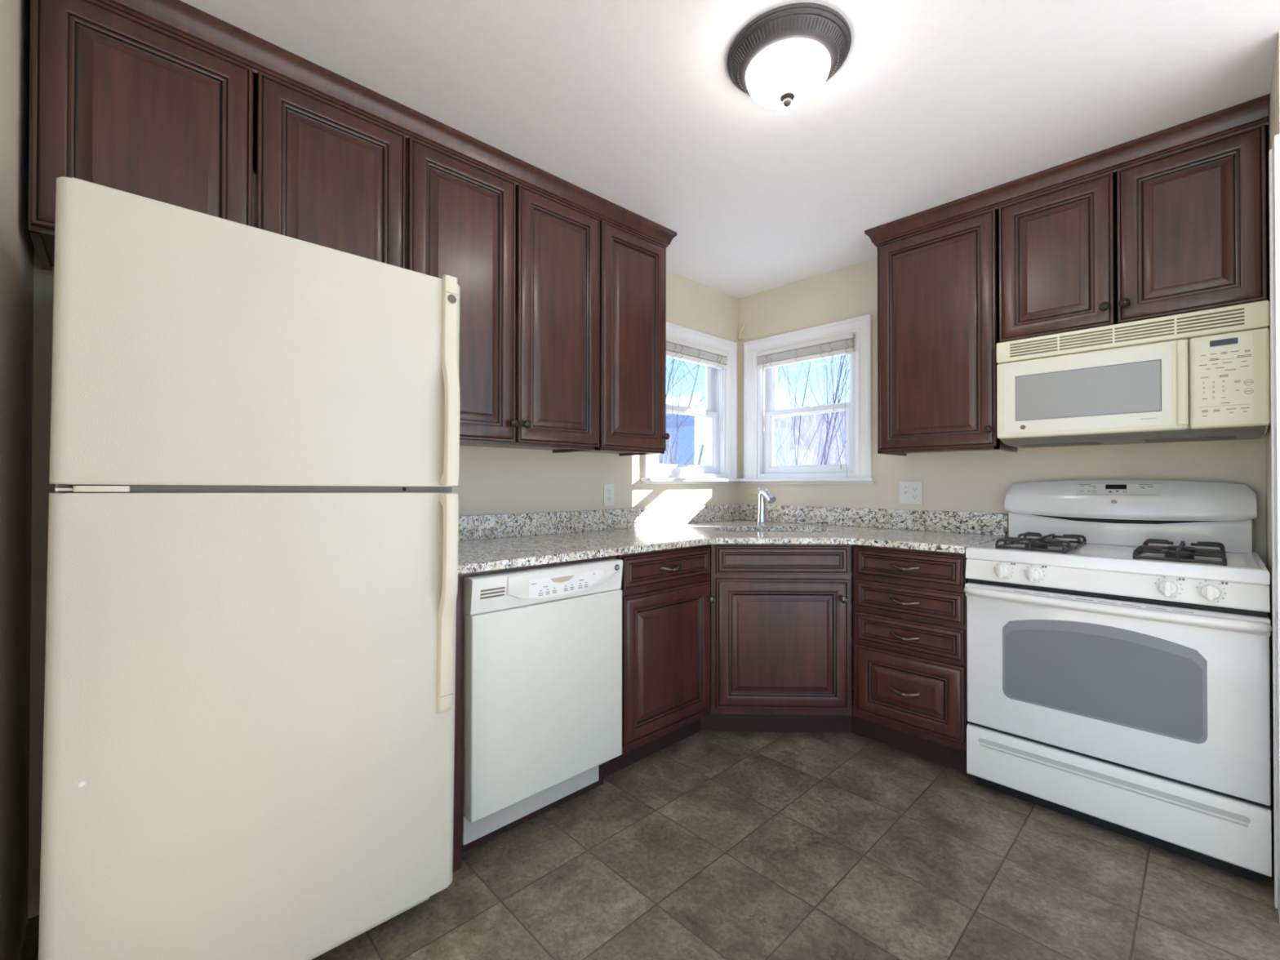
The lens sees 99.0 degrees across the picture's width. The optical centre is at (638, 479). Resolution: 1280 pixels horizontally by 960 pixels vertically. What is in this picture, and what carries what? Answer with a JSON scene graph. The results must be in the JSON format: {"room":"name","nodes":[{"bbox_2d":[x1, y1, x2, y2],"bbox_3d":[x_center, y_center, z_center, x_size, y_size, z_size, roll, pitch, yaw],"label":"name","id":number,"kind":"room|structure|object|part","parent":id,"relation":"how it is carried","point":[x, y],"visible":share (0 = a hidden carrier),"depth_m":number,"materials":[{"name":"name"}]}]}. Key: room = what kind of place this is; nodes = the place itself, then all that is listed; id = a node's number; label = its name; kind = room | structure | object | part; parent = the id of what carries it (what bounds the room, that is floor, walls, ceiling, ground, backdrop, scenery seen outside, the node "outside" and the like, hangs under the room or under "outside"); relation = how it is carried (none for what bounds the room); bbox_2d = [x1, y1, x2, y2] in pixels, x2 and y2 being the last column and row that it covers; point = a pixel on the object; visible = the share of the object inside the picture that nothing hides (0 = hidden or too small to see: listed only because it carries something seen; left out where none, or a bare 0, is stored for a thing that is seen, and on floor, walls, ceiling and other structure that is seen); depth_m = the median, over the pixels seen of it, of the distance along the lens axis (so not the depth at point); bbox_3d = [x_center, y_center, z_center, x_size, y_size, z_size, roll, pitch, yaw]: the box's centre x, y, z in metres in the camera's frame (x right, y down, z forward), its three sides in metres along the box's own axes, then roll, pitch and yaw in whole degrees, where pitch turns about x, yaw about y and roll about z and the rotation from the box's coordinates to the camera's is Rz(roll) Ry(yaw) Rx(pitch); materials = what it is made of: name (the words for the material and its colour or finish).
{"room":"kitchen","nodes":[
{"label":"kitchen","id":0,"kind":"room"},
{"bbox_2d":[0,0,34,959],"bbox_3d":[-1.211,-0.031,0.945,0.120,2.379,1.610,0,-1,-44],"label":"wall","id":1,"kind":"structure","parent":0,"point":[16,245],"depth_m":1.21,"materials":[{"name":"beige paint"}]},
{"bbox_2d":[27,247,739,919],"bbox_3d":[-0.527,-0.018,2.594,3.142,2.379,0.160,0,-1,-44],"label":"wall","id":2,"kind":"structure","parent":0,"point":[492,480],"depth_m":2.43,"materials":[{"name":"beige paint"}]},
{"bbox_2d":[28,0,405,271],"bbox_3d":[-1.179,-0.855,1.635,0.836,0.587,0.340,0,-1,-44],"label":"upper cabinet","id":3,"kind":"object","parent":2,"relation":"attached to","point":[118,100],"visible":0.62,"depth_m":1.43,"materials":[{"name":"brown wood"}]},
{"bbox_3d":[-1.220,-0.857,1.376,0.409,0.563,0.022,0,-1,-44],"label":"door","id":4,"kind":"part","parent":3,"relation":"part of","materials":[{"name":"brown wood"}]},
{"bbox_3d":[-0.916,-0.854,1.665,0.404,0.563,0.022,0,-1,-44],"label":"door","id":5,"kind":"part","parent":3,"relation":"part of","materials":[{"name":"brown wood"}]},
{"bbox_2d":[93,0,676,247],"bbox_3d":[-0.709,-1.171,2.069,2.136,0.078,0.358,0,-1,-44],"label":"crown molding","id":6,"kind":"structure","parent":2,"relation":"attached to","point":[178,18],"depth_m":1.70,"materials":[{"name":"brown wood"}]},
{"bbox_2d":[404,137,599,453],"bbox_3d":[-0.564,-0.636,2.194,0.822,1.015,0.373,0,-1,-44],"label":"upper cabinet","id":7,"kind":"object","parent":2,"relation":"attached to","point":[524,261],"visible":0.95,"depth_m":2.08,"materials":[{"name":"brown wood"}]},
{"bbox_3d":[-0.616,-0.638,1.949,0.399,0.991,0.022,0,-1,-44],"label":"door","id":8,"kind":"part","parent":7,"relation":"part of","materials":[{"name":"brown wood"}]},
{"bbox_3d":[-0.469,-0.209,2.048,0.032,0.032,0.034,0,-1,-44],"label":"knob","id":9,"kind":"part","parent":7,"relation":"part of","materials":[{"name":"grey metal"}]},
{"bbox_3d":[-0.427,-0.209,2.087,0.032,0.032,0.034,0,-1,-44],"label":"knob","id":10,"kind":"part","parent":7,"relation":"part of","materials":[{"name":"grey metal"}]},
{"bbox_3d":[-0.317,-0.635,2.233,0.400,0.991,0.022,0,-1,-44],"label":"door","id":11,"kind":"part","parent":7,"relation":"part of","materials":[{"name":"brown wood"}]},
{"bbox_2d":[457,503,740,541],"bbox_3d":[-0.160,0.208,2.815,2.298,0.102,0.020,0,-1,-44],"label":"backsplash","id":12,"kind":"structure","parent":2,"relation":"attached to","point":[511,525],"depth_m":2.70,"materials":[{"name":"stone"}]},
{"bbox_2d":[603,483,613,506],"bbox_3d":[-0.152,0.080,2.833,0.071,0.117,0.008,0,-1,-44],"label":"wall outlet","id":13,"kind":"object","parent":2,"relation":"attached to","point":[608,488],"visible":1,"depth_m":2.83,"materials":[{"name":"white plastic"}]},
{"bbox_2d":[606,488,612,501],"bbox_3d":[-0.150,0.080,2.832,0.032,0.068,0.002,0,-1,-44],"label":"socket","id":14,"kind":"object","parent":13,"relation":"attached to","point":[609,491],"depth_m":2.83,"materials":[{"name":"white plastic"}]},
{"bbox_2d":[560,219,669,456],"bbox_3d":[-0.113,-0.632,2.623,0.417,1.015,0.373,0,-1,-44],"label":"upper cabinet","id":15,"kind":"object","parent":2,"relation":"attached to","point":[633,266],"visible":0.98,"depth_m":2.50,"materials":[{"name":"brown wood"}]},
{"bbox_3d":[-0.016,-0.633,2.518,0.404,0.991,0.022,0,-1,-44],"label":"door","id":16,"kind":"part","parent":15,"relation":"part of","materials":[{"name":"brown wood"}]},
{"bbox_3d":[0.133,-0.205,2.619,0.032,0.032,0.034,0,-1,-44],"label":"knob","id":17,"kind":"part","parent":15,"relation":"part of","materials":[{"name":"grey metal"}]},
{"bbox_2d":[640,321,741,484],"bbox_3d":[0.306,-0.434,3.341,0.902,0.923,0.208,0,-1,-44],"label":"window","id":18,"kind":"structure","parent":2,"relation":"in","point":[721,468],"depth_m":3.51,"materials":[{"name":"white paint"}]},
{"bbox_3d":[0.291,-0.234,3.337,0.614,0.400,0.032,0,-1,-44],"label":"sash","id":19,"kind":"part","parent":18,"relation":"part of","materials":[{"name":"white plastic"}]},
{"bbox_3d":[0.266,-0.604,3.367,0.614,0.388,0.032,0,-1,-44],"label":"sash","id":20,"kind":"part","parent":18,"relation":"part of","materials":[{"name":"white plastic"}]},
{"bbox_3d":[0.351,0.011,3.291,0.902,0.033,0.078,0,-1,-44],"label":"sill","id":21,"kind":"part","parent":18,"relation":"part of","materials":[{"name":"white paint"}]},
{"bbox_3d":[0.278,-0.411,3.352,0.658,0.814,0.153,0,-1,-44],"label":"frame","id":22,"kind":"part","parent":18,"relation":"part of","materials":[{"name":"white plastic"}]},
{"bbox_2d":[662,336,728,476],"bbox_3d":[0.334,-0.412,3.292,0.636,0.800,0.064,0,-1,-44],"label":"mini blind","id":23,"kind":"object","parent":18,"relation":"attached to","point":[678,349],"visible":0.74,"depth_m":3.28,"materials":[{"name":"white plastic"}]},
{"bbox_3d":[0.180,-0.415,3.129,0.012,0.718,0.060,0,-1,39],"label":"lift cord","id":24,"kind":"part","parent":23,"relation":"part of","materials":[{"name":"white fabric"}]},
{"bbox_3d":[0.330,-0.719,3.299,0.632,0.025,0.050,0,-1,-44],"label":"rail","id":25,"kind":"part","parent":23,"relation":"part of","materials":[{"name":"white plastic"}]},
{"bbox_2d":[19,668,1279,959],"bbox_3d":[0.281,1.211,1.051,4.320,0.100,3.420,0,-1,-44],"label":"floor","id":26,"kind":"structure","parent":0,"point":[708,845],"depth_m":1.60,"materials":[{"name":"tile"}]},
{"bbox_2d":[38,176,460,959],"bbox_3d":[-0.988,0.309,1.453,0.757,1.700,0.757,1,-1,-44],"label":"refrigerator","id":27,"kind":"object","parent":26,"relation":"on","point":[252,583],"visible":1,"depth_m":1.14,"materials":[{"name":"beige metal"}]},
{"bbox_3d":[-0.780,0.551,1.229,0.757,1.042,0.065,1,-1,-44],"label":"fridge door","id":28,"kind":"part","parent":27,"relation":"part of","materials":[{"name":"beige metal"}]},
{"bbox_3d":[-0.774,-0.259,1.241,0.757,0.547,0.065,1,-1,-44],"label":"freezer door","id":29,"kind":"part","parent":27,"relation":"part of","materials":[{"name":"beige metal"}]},
{"bbox_3d":[-0.496,0.324,1.428,0.036,0.572,0.044,1,-1,-44],"label":"door handle","id":30,"kind":"part","parent":27,"relation":"part of","materials":[{"name":"beige plastic"}]},
{"bbox_3d":[-0.492,-0.261,1.437,0.036,0.554,0.044,1,-1,-44],"label":"door handle","id":31,"kind":"part","parent":27,"relation":"part of","materials":[{"name":"beige plastic"}]},
{"bbox_2d":[453,573,463,871],"bbox_3d":[-0.758,0.723,1.835,0.064,0.885,0.608,0,-1,-44],"label":"end panel","id":32,"kind":"object","parent":26,"relation":"on","point":[458,752],"visible":0.11,"depth_m":1.63,"materials":[{"name":"brown wood"}]},
{"bbox_2d":[461,555,622,853],"bbox_3d":[-0.482,0.725,2.042,0.614,0.885,0.636,0,-1,-44],"label":"dishwasher","id":33,"kind":"object","parent":26,"relation":"on","point":[542,646],"depth_m":1.77,"materials":[{"name":"white plastic"}]},
{"bbox_3d":[-0.341,1.062,1.835,0.526,0.088,0.018,0,-1,-44],"label":"kick plate","id":34,"kind":"part","parent":33,"relation":"part of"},
{"bbox_3d":[-0.311,0.289,1.865,0.614,0.015,0.021,0,-1,-44],"label":"filler strip","id":35,"kind":"part","parent":33,"relation":"part of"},
{"bbox_3d":[-0.253,0.335,1.826,0.096,0.018,0.004,0,-1,-44],"label":"latch handle","id":36,"kind":"part","parent":33,"relation":"part of","materials":[{"name":"beige plastic"}]},
{"bbox_3d":[-0.236,0.354,1.844,0.310,0.065,0.002,0,-1,-44],"label":"button panel","id":37,"kind":"part","parent":33,"relation":"part of","materials":[{"name":"white plastic"}]},
{"bbox_2d":[603,544,715,777],"bbox_3d":[-0.040,0.729,2.477,0.614,0.885,0.666,0,-1,-44],"label":"base cabinet","id":38,"kind":"object","parent":26,"relation":"on","point":[666,598],"visible":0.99,"depth_m":2.22,"materials":[{"name":"brown wood"}]},
{"bbox_3d":[0.129,0.359,2.242,0.512,0.124,0.022,0,-1,-44],"label":"drawer","id":39,"kind":"part","parent":38,"relation":"part of","materials":[{"name":"brown wood"}]},
{"bbox_3d":[0.129,0.730,2.239,0.512,0.564,0.022,0,-1,-44],"label":"door","id":40,"kind":"part","parent":38,"relation":"part of","materials":[{"name":"brown wood"}]},
{"bbox_3d":[0.141,0.365,2.231,0.121,0.021,0.034,0,-1,-44],"label":"pull handle","id":41,"kind":"part","parent":38,"relation":"part of","materials":[{"name":"grey metal"}]},
{"bbox_3d":[0.316,0.523,2.381,0.032,0.032,0.034,0,-1,-44],"label":"knob","id":42,"kind":"part","parent":38,"relation":"part of","materials":[{"name":"grey metal"}]},
{"bbox_2d":[701,543,852,733],"bbox_3d":[0.641,0.730,2.629,0.694,0.885,0.506,0,0,1],"label":"base cabinet","id":43,"kind":"object","parent":26,"relation":"on","point":[781,614],"visible":1,"depth_m":2.42,"materials":[{"name":"brown wood"}]},
{"bbox_3d":[0.637,0.358,2.423,0.582,0.122,0.022,0,0,1],"label":"false drawer","id":44,"kind":"part","parent":43,"relation":"part of","materials":[{"name":"brown wood"}]},
{"bbox_3d":[0.636,0.728,2.420,0.582,0.570,0.022,0,0,1],"label":"door","id":45,"kind":"part","parent":43,"relation":"part of","materials":[{"name":"brown wood"}]},
{"bbox_3d":[0.897,0.525,2.388,0.032,0.032,0.034,0,0,1],"label":"knob","id":46,"kind":"part","parent":43,"relation":"part of","materials":[{"name":"grey metal"}]},
{"bbox_2d":[851,544,968,772],"bbox_3d":[1.281,0.730,2.478,0.662,0.885,0.518,0,-1,-44],"label":"base cabinet","id":47,"kind":"object","parent":26,"relation":"on","point":[910,672],"visible":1,"depth_m":2.24,"materials":[{"name":"brown wood"}]},
{"bbox_2d":[457,503,1008,574],"bbox_3d":[0.352,0.219,2.276,2.298,0.130,1.507,0,-1,-44],"label":"countertop","id":48,"kind":"structure","parent":47,"relation":"on","point":[491,542],"depth_m":2.54,"materials":[{"name":"stone"}]},
{"bbox_2d":[755,488,776,524],"bbox_3d":[0.742,0.157,3.181,0.068,0.212,0.147,0,0,-26],"label":"faucet","id":49,"kind":"object","parent":48,"relation":"on","point":[763,495],"visible":1,"depth_m":3.19,"materials":[{"name":"silver metal"}]},
{"bbox_2d":[737,531,798,532],"bbox_3d":[0.697,0.376,2.849,0.643,0.172,0.414,0,0,0],"label":"sink","id":50,"kind":"object","parent":48,"relation":"in","point":[737,531],"visible":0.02,"depth_m":3.04,"materials":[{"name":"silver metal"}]},
{"bbox_3d":[1.081,0.872,2.231,0.034,0.021,0.121,0,-1,-44],"label":"pull handle","id":51,"kind":"part","parent":47,"relation":"part of","materials":[{"name":"grey metal"}]},
{"bbox_3d":[1.086,0.363,2.240,0.034,0.021,0.121,0,-1,-44],"label":"pull handle","id":52,"kind":"part","parent":47,"relation":"part of","materials":[{"name":"grey metal"}]},
{"bbox_3d":[1.086,0.647,2.238,0.034,0.021,0.121,0,-1,-44],"label":"pull handle","id":53,"kind":"part","parent":47,"relation":"part of","materials":[{"name":"grey metal"}]},
{"bbox_3d":[1.086,0.504,2.239,0.034,0.021,0.121,0,-1,-44],"label":"pull handle","id":54,"kind":"part","parent":47,"relation":"part of","materials":[{"name":"grey metal"}]},
{"bbox_3d":[1.101,0.358,2.249,0.022,0.120,0.424,0,-1,-44],"label":"drawer","id":55,"kind":"part","parent":47,"relation":"part of","materials":[{"name":"brown wood"}]},
{"bbox_3d":[1.100,0.867,2.245,0.022,0.288,0.424,0,-1,-44],"label":"drawer","id":56,"kind":"part","parent":47,"relation":"part of","materials":[{"name":"brown wood"}]},
{"bbox_3d":[1.101,0.642,2.247,0.022,0.124,0.424,0,-1,-44],"label":"drawer","id":57,"kind":"part","parent":47,"relation":"part of","materials":[{"name":"brown wood"}]},
{"bbox_3d":[1.101,0.499,2.248,0.022,0.120,0.424,0,-1,-44],"label":"drawer","id":58,"kind":"part","parent":47,"relation":"part of","materials":[{"name":"brown wood"}]},
{"bbox_2d":[963,479,1272,883],"bbox_3d":[1.702,0.584,1.989,0.695,1.170,0.764,0,-1,-44],"label":"gas range","id":59,"kind":"object","parent":26,"relation":"on","point":[1118,631],"visible":1,"depth_m":1.79,"materials":[{"name":"white metal"}]},
{"bbox_3d":[1.312,0.333,1.974,0.038,0.053,0.053,0,-1,-44],"label":"burner knob","id":60,"kind":"part","parent":59,"relation":"part of","materials":[{"name":"white plastic"}]},
{"bbox_3d":[1.376,0.332,1.907,0.038,0.053,0.053,0,-1,-44],"label":"burner knob","id":61,"kind":"part","parent":59,"relation":"part of","materials":[{"name":"white plastic"}]},
{"bbox_3d":[1.512,0.264,2.079,0.164,0.002,0.164,0,-1,-44],"label":"burner","id":62,"kind":"part","parent":59,"relation":"part of","materials":[{"name":"metal"}]},
{"bbox_3d":[1.516,0.417,1.813,0.055,0.049,0.756,0,-1,-44],"label":"door trim","id":63,"kind":"part","parent":59,"relation":"part of","materials":[{"name":"white plastic"}]},
{"bbox_3d":[1.476,0.414,1.775,0.069,0.030,0.764,0,-1,-44],"label":"door handle","id":64,"kind":"part","parent":59,"relation":"part of","materials":[{"name":"white plastic"}]},
{"bbox_3d":[1.516,0.337,1.814,0.052,0.071,0.755,0,-1,-44],"label":"knob panel","id":65,"kind":"part","parent":59,"relation":"part of","materials":[{"name":"white plastic"}]},
{"bbox_2d":[965,537,1270,586],"bbox_3d":[1.717,0.280,2.005,0.585,0.046,0.757,0,-1,-44],"label":"cooktop","id":66,"kind":"object","parent":59,"relation":"in","point":[1242,566],"depth_m":1.83,"materials":[{"name":"white metal"}]},
{"bbox_3d":[1.908,0.039,2.183,0.026,0.047,0.252,0,-1,-44],"label":"clock panel","id":67,"kind":"part","parent":59,"relation":"part of","materials":[{"name":"white plastic"}]},
{"bbox_3d":[1.520,0.654,1.816,0.044,0.524,0.755,0,-1,-44],"label":"oven door","id":68,"kind":"part","parent":59,"relation":"part of","materials":[{"name":"white metal"}]},
{"bbox_3d":[1.520,1.021,1.813,0.043,0.183,0.755,0,-1,-44],"label":"storage drawer","id":69,"kind":"part","parent":59,"relation":"part of","materials":[{"name":"white plastic"}]},
{"bbox_3d":[1.609,0.331,1.662,0.038,0.053,0.053,0,-1,-44],"label":"burner knob","id":70,"kind":"part","parent":59,"relation":"part of","materials":[{"name":"white plastic"}]},
{"bbox_3d":[1.779,0.262,1.798,0.164,0.002,0.164,0,-1,-44],"label":"burner","id":71,"kind":"part","parent":59,"relation":"part of","materials":[{"name":"metal"}]},
{"bbox_3d":[1.671,0.330,1.597,0.038,0.053,0.053,0,-1,-44],"label":"burner knob","id":72,"kind":"part","parent":59,"relation":"part of","materials":[{"name":"white plastic"}]},
{"bbox_2d":[179,0,1279,297],"bbox_3d":[0.284,-1.268,1.069,4.320,0.100,3.420,0,-1,-44],"label":"ceiling","id":73,"kind":"structure","parent":0,"point":[636,105],"depth_m":1.71,"materials":[{"name":"white paint"}]},
{"bbox_2d":[726,2,851,110],"bbox_3d":[0.426,-1.139,1.563,0.342,0.150,0.342,0,-1,-44],"label":"ceiling light","id":74,"kind":"object","parent":73,"relation":"attached to","point":[783,57],"visible":1,"depth_m":1.48,"materials":[{"name":"white glass"}]},
{"bbox_3d":[0.426,-1.130,1.563,0.233,0.077,0.233,0,-1,-44],"label":"lamp shade","id":75,"kind":"part","parent":74,"relation":"part of","materials":[{"name":"white glass"}]},
{"bbox_2d":[738,257,1266,689],"bbox_3d":[1.806,-0.016,2.534,0.160,2.379,3.460,0,-1,-44],"label":"wall","id":76,"kind":"structure","parent":0,"point":[975,481],"depth_m":2.73,"materials":[{"name":"beige paint"}]},
{"bbox_2d":[738,323,744,340],"bbox_3d":[0.674,-0.965,3.583,0.027,0.101,0.066,0,0,-12],"label":"loose cable","id":77,"kind":"object","parent":76,"relation":"attached to","point":[743,324],"visible":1,"depth_m":3.57,"materials":[{"name":"beige metal"}]},
{"bbox_2d":[747,488,758,500],"bbox_3d":[0.752,0.102,3.521,0.008,0.072,0.114,0,-1,-44],"label":"wall outlet","id":78,"kind":"object","parent":76,"relation":"attached to","point":[752,493],"visible":0.82,"depth_m":3.53,"materials":[{"name":"beige plastic"}]},
{"bbox_2d":[750,492,757,497],"bbox_3d":[0.750,0.102,3.519,0.002,0.032,0.068,0,-1,-44],"label":"socket","id":79,"kind":"object","parent":78,"relation":"attached to","point":[752,494],"depth_m":3.52,"materials":[{"name":"beige plastic"}]},
{"bbox_2d":[739,314,876,484],"bbox_3d":[1.012,-0.433,3.324,0.208,0.923,0.905,0,-1,-44],"label":"window","id":80,"kind":"structure","parent":76,"relation":"in","point":[759,468],"depth_m":3.25,"materials":[{"name":"white paint"}]},
{"bbox_2d":[755,333,854,476],"bbox_3d":[0.984,-0.412,3.276,0.064,0.800,0.636,0,-1,-44],"label":"mini blind","id":81,"kind":"object","parent":80,"relation":"attached to","point":[843,344],"visible":0.99,"depth_m":3.23,"materials":[{"name":"white plastic"}]},
{"bbox_3d":[0.989,-0.719,3.282,0.050,0.025,0.632,0,-1,-44],"label":"rail","id":82,"kind":"part","parent":81,"relation":"part of","materials":[{"name":"white plastic"}]},
{"bbox_3d":[1.129,-0.414,3.104,0.012,0.718,0.060,0,-1,-36],"label":"lift cord","id":83,"kind":"part","parent":81,"relation":"part of","materials":[{"name":"white fabric"}]},
{"bbox_3d":[1.164,-0.393,3.064,0.008,0.760,0.023,0,0,-13],"label":"lift cord","id":84,"kind":"part","parent":81,"relation":"part of","materials":[{"name":"white fabric"}]},
{"bbox_3d":[1.042,-0.411,3.333,0.153,0.814,0.658,0,-1,-44],"label":"frame","id":85,"kind":"part","parent":80,"relation":"part of","materials":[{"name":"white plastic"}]},
{"bbox_3d":[0.965,0.011,3.276,0.078,0.033,0.905,0,-1,-44],"label":"sill","id":86,"kind":"part","parent":80,"relation":"part of","materials":[{"name":"white paint"}]},
{"bbox_3d":[1.028,-0.234,3.318,0.032,0.400,0.614,0,-1,-44],"label":"sash","id":87,"kind":"part","parent":80,"relation":"part of","materials":[{"name":"white plastic"}]},
{"bbox_3d":[1.056,-0.604,3.347,0.032,0.388,0.614,0,-1,-44],"label":"sash","id":88,"kind":"part","parent":80,"relation":"part of","materials":[{"name":"white plastic"}]},
{"bbox_2d":[740,504,1008,535],"bbox_3d":[1.185,0.211,3.053,0.020,0.102,1.486,0,-1,-44],"label":"backsplash","id":89,"kind":"structure","parent":76,"relation":"attached to","point":[973,522],"depth_m":2.89,"materials":[{"name":"stone"}]},
{"bbox_2d":[898,481,922,504],"bbox_3d":[1.405,0.071,2.827,0.018,0.117,0.114,0,-1,-44],"label":"wall outlet","id":90,"kind":"object","parent":76,"relation":"attached to","point":[909,492],"visible":1,"depth_m":2.83,"materials":[{"name":"white plastic"}]},
{"bbox_2d":[911,486,918,499],"bbox_3d":[1.422,0.071,2.812,0.002,0.068,0.032,0,-1,-44],"label":"socket","id":91,"kind":"object","parent":90,"relation":"attached to","point":[914,489],"depth_m":2.81,"materials":[{"name":"white plastic"}]},
{"bbox_2d":[876,208,1017,455],"bbox_3d":[1.423,-0.631,2.554,0.373,1.015,0.500,0,-1,-44],"label":"upper cabinet","id":92,"kind":"object","parent":76,"relation":"attached to","point":[938,291],"visible":0.99,"depth_m":2.43,"materials":[{"name":"brown wood"}]},
{"bbox_3d":[1.454,-0.206,2.272,0.034,0.032,0.032,0,-1,-44],"label":"knob","id":93,"kind":"part","parent":92,"relation":"part of","materials":[{"name":"grey metal"}]},
{"bbox_2d":[864,93,1269,247],"bbox_3d":[1.669,-1.168,2.308,0.358,0.078,1.286,0,-1,-44],"label":"crown molding","id":94,"kind":"structure","parent":76,"relation":"attached to","point":[1253,113],"depth_m":2.05,"materials":[{"name":"brown wood"}]},
{"bbox_2d":[998,123,1267,342],"bbox_3d":[1.851,-0.849,2.105,0.373,0.585,0.735,0,-1,-44],"label":"upper cabinet","id":95,"kind":"object","parent":76,"relation":"attached to","point":[1183,231],"visible":0.98,"depth_m":1.95,"materials":[{"name":"brown wood"}]},
{"bbox_3d":[1.622,-0.849,2.140,0.022,0.561,0.359,0,-1,-44],"label":"door","id":96,"kind":"part","parent":95,"relation":"part of","materials":[{"name":"brown wood"}]},
{"bbox_3d":[1.711,-0.633,2.005,0.034,0.032,0.032,0,-1,-44],"label":"knob","id":97,"kind":"part","parent":95,"relation":"part of","materials":[{"name":"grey metal"}]},
{"bbox_3d":[1.748,-0.633,1.966,0.034,0.032,0.032,0,-1,-44],"label":"knob","id":98,"kind":"part","parent":95,"relation":"part of","materials":[{"name":"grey metal"}]},
{"bbox_2d":[995,300,1270,448],"bbox_3d":[1.837,-0.347,2.082,0.411,0.411,0.727,0,-1,-44],"label":"microwave","id":99,"kind":"object","parent":95,"relation":"attached to","point":[1203,375],"visible":1,"depth_m":1.91,"materials":[{"name":"beige plastic"}]},
{"bbox_3d":[1.634,-0.320,2.020,0.004,0.277,0.484,0,-1,-44],"label":"door panel","id":100,"kind":"part","parent":99,"relation":"part of","materials":[{"name":"beige plastic"}]},
{"bbox_3d":[1.649,-0.317,2.026,0.029,0.303,0.548,0,-1,-44],"label":"door","id":101,"kind":"part","parent":99,"relation":"part of","materials":[{"name":"beige plastic"}]},
{"bbox_3d":[1.812,-0.322,1.823,0.017,0.280,0.028,0,-1,-44],"label":"door handle","id":102,"kind":"part","parent":99,"relation":"part of","materials":[{"name":"beige plastic"}]},
{"bbox_3d":[1.900,-0.318,1.761,0.030,0.303,0.175,0,-1,-44],"label":"control panel","id":103,"kind":"part","parent":99,"relation":"part of","materials":[{"name":"beige plastic"}]},
{"bbox_3d":[1.876,-0.851,1.872,0.022,0.561,0.358,0,-1,-44],"label":"door","id":104,"kind":"part","parent":95,"relation":"part of","materials":[{"name":"brown wood"}]},
{"bbox_2d":[1265,31,1279,842],"bbox_3d":[2.031,-0.022,1.673,0.700,2.379,0.120,0,-1,-44],"label":"wall","id":105,"kind":"structure","parent":0,"point":[1273,129],"depth_m":1.79,"materials":[{"name":"beige paint"}]},
{"bbox_2d":[1268,133,1279,921],"bbox_3d":[1.758,0.130,1.421,0.110,2.070,0.143,0,-1,-44],"label":"trim","id":106,"kind":"structure","parent":105,"relation":"attached to","point":[1274,153],"depth_m":1.47,"materials":[{"name":"white paint"}]},
{"label":"outside","id":107,"kind":"structure","parent":0,"visible":0},
{"bbox_3d":[2.661,1.897,12.394,75.000,0.100,70.000,0,-1,-44],"label":"ground","id":108,"kind":"structure","parent":107,"visible":0},
{"bbox_2d":[658,396,702,465],"bbox_3d":[-2.383,-0.926,25.513,10.400,5.730,7.000,0,0,4],"label":"house","id":109,"kind":"structure","parent":108,"relation":"on","point":[689,424],"depth_m":22.18,"materials":[{"name":"blue"}]},
{"bbox_2d":[658,357,706,465],"bbox_3d":[0.996,-1.488,10.883,4.659,6.671,4.746,0,0,-5],"label":"bare tree","id":110,"kind":"object","parent":108,"relation":"on","point":[671,460],"visible":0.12,"depth_m":10.88,"materials":[{"name":"grey plant"}]},
{"bbox_2d":[702,355,848,466],"bbox_3d":[4.474,-1.116,13.080,5.938,5.948,4.937,0,0,2],"label":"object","id":111,"kind":"object","parent":108,"relation":"on","point":[803,451],"visible":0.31,"depth_m":12.65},
{"bbox_2d":[702,354,848,466],"bbox_3d":[2.643,-2.632,9.157,4.651,8.921,5.002,0,-1,-44],"label":"bare tree","id":112,"kind":"object","parent":108,"relation":"on","point":[828,422],"visible":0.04,"depth_m":9.01,"materials":[{"name":"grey plant"}]},
{"bbox_2d":[773,410,846,466],"bbox_3d":[7.986,-0.261,17.458,9.500,4.300,4.600,0,0,24],"label":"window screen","id":113,"kind":"object","parent":108,"relation":"on","point":[842,412],"depth_m":16.57,"materials":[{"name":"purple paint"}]}
]}

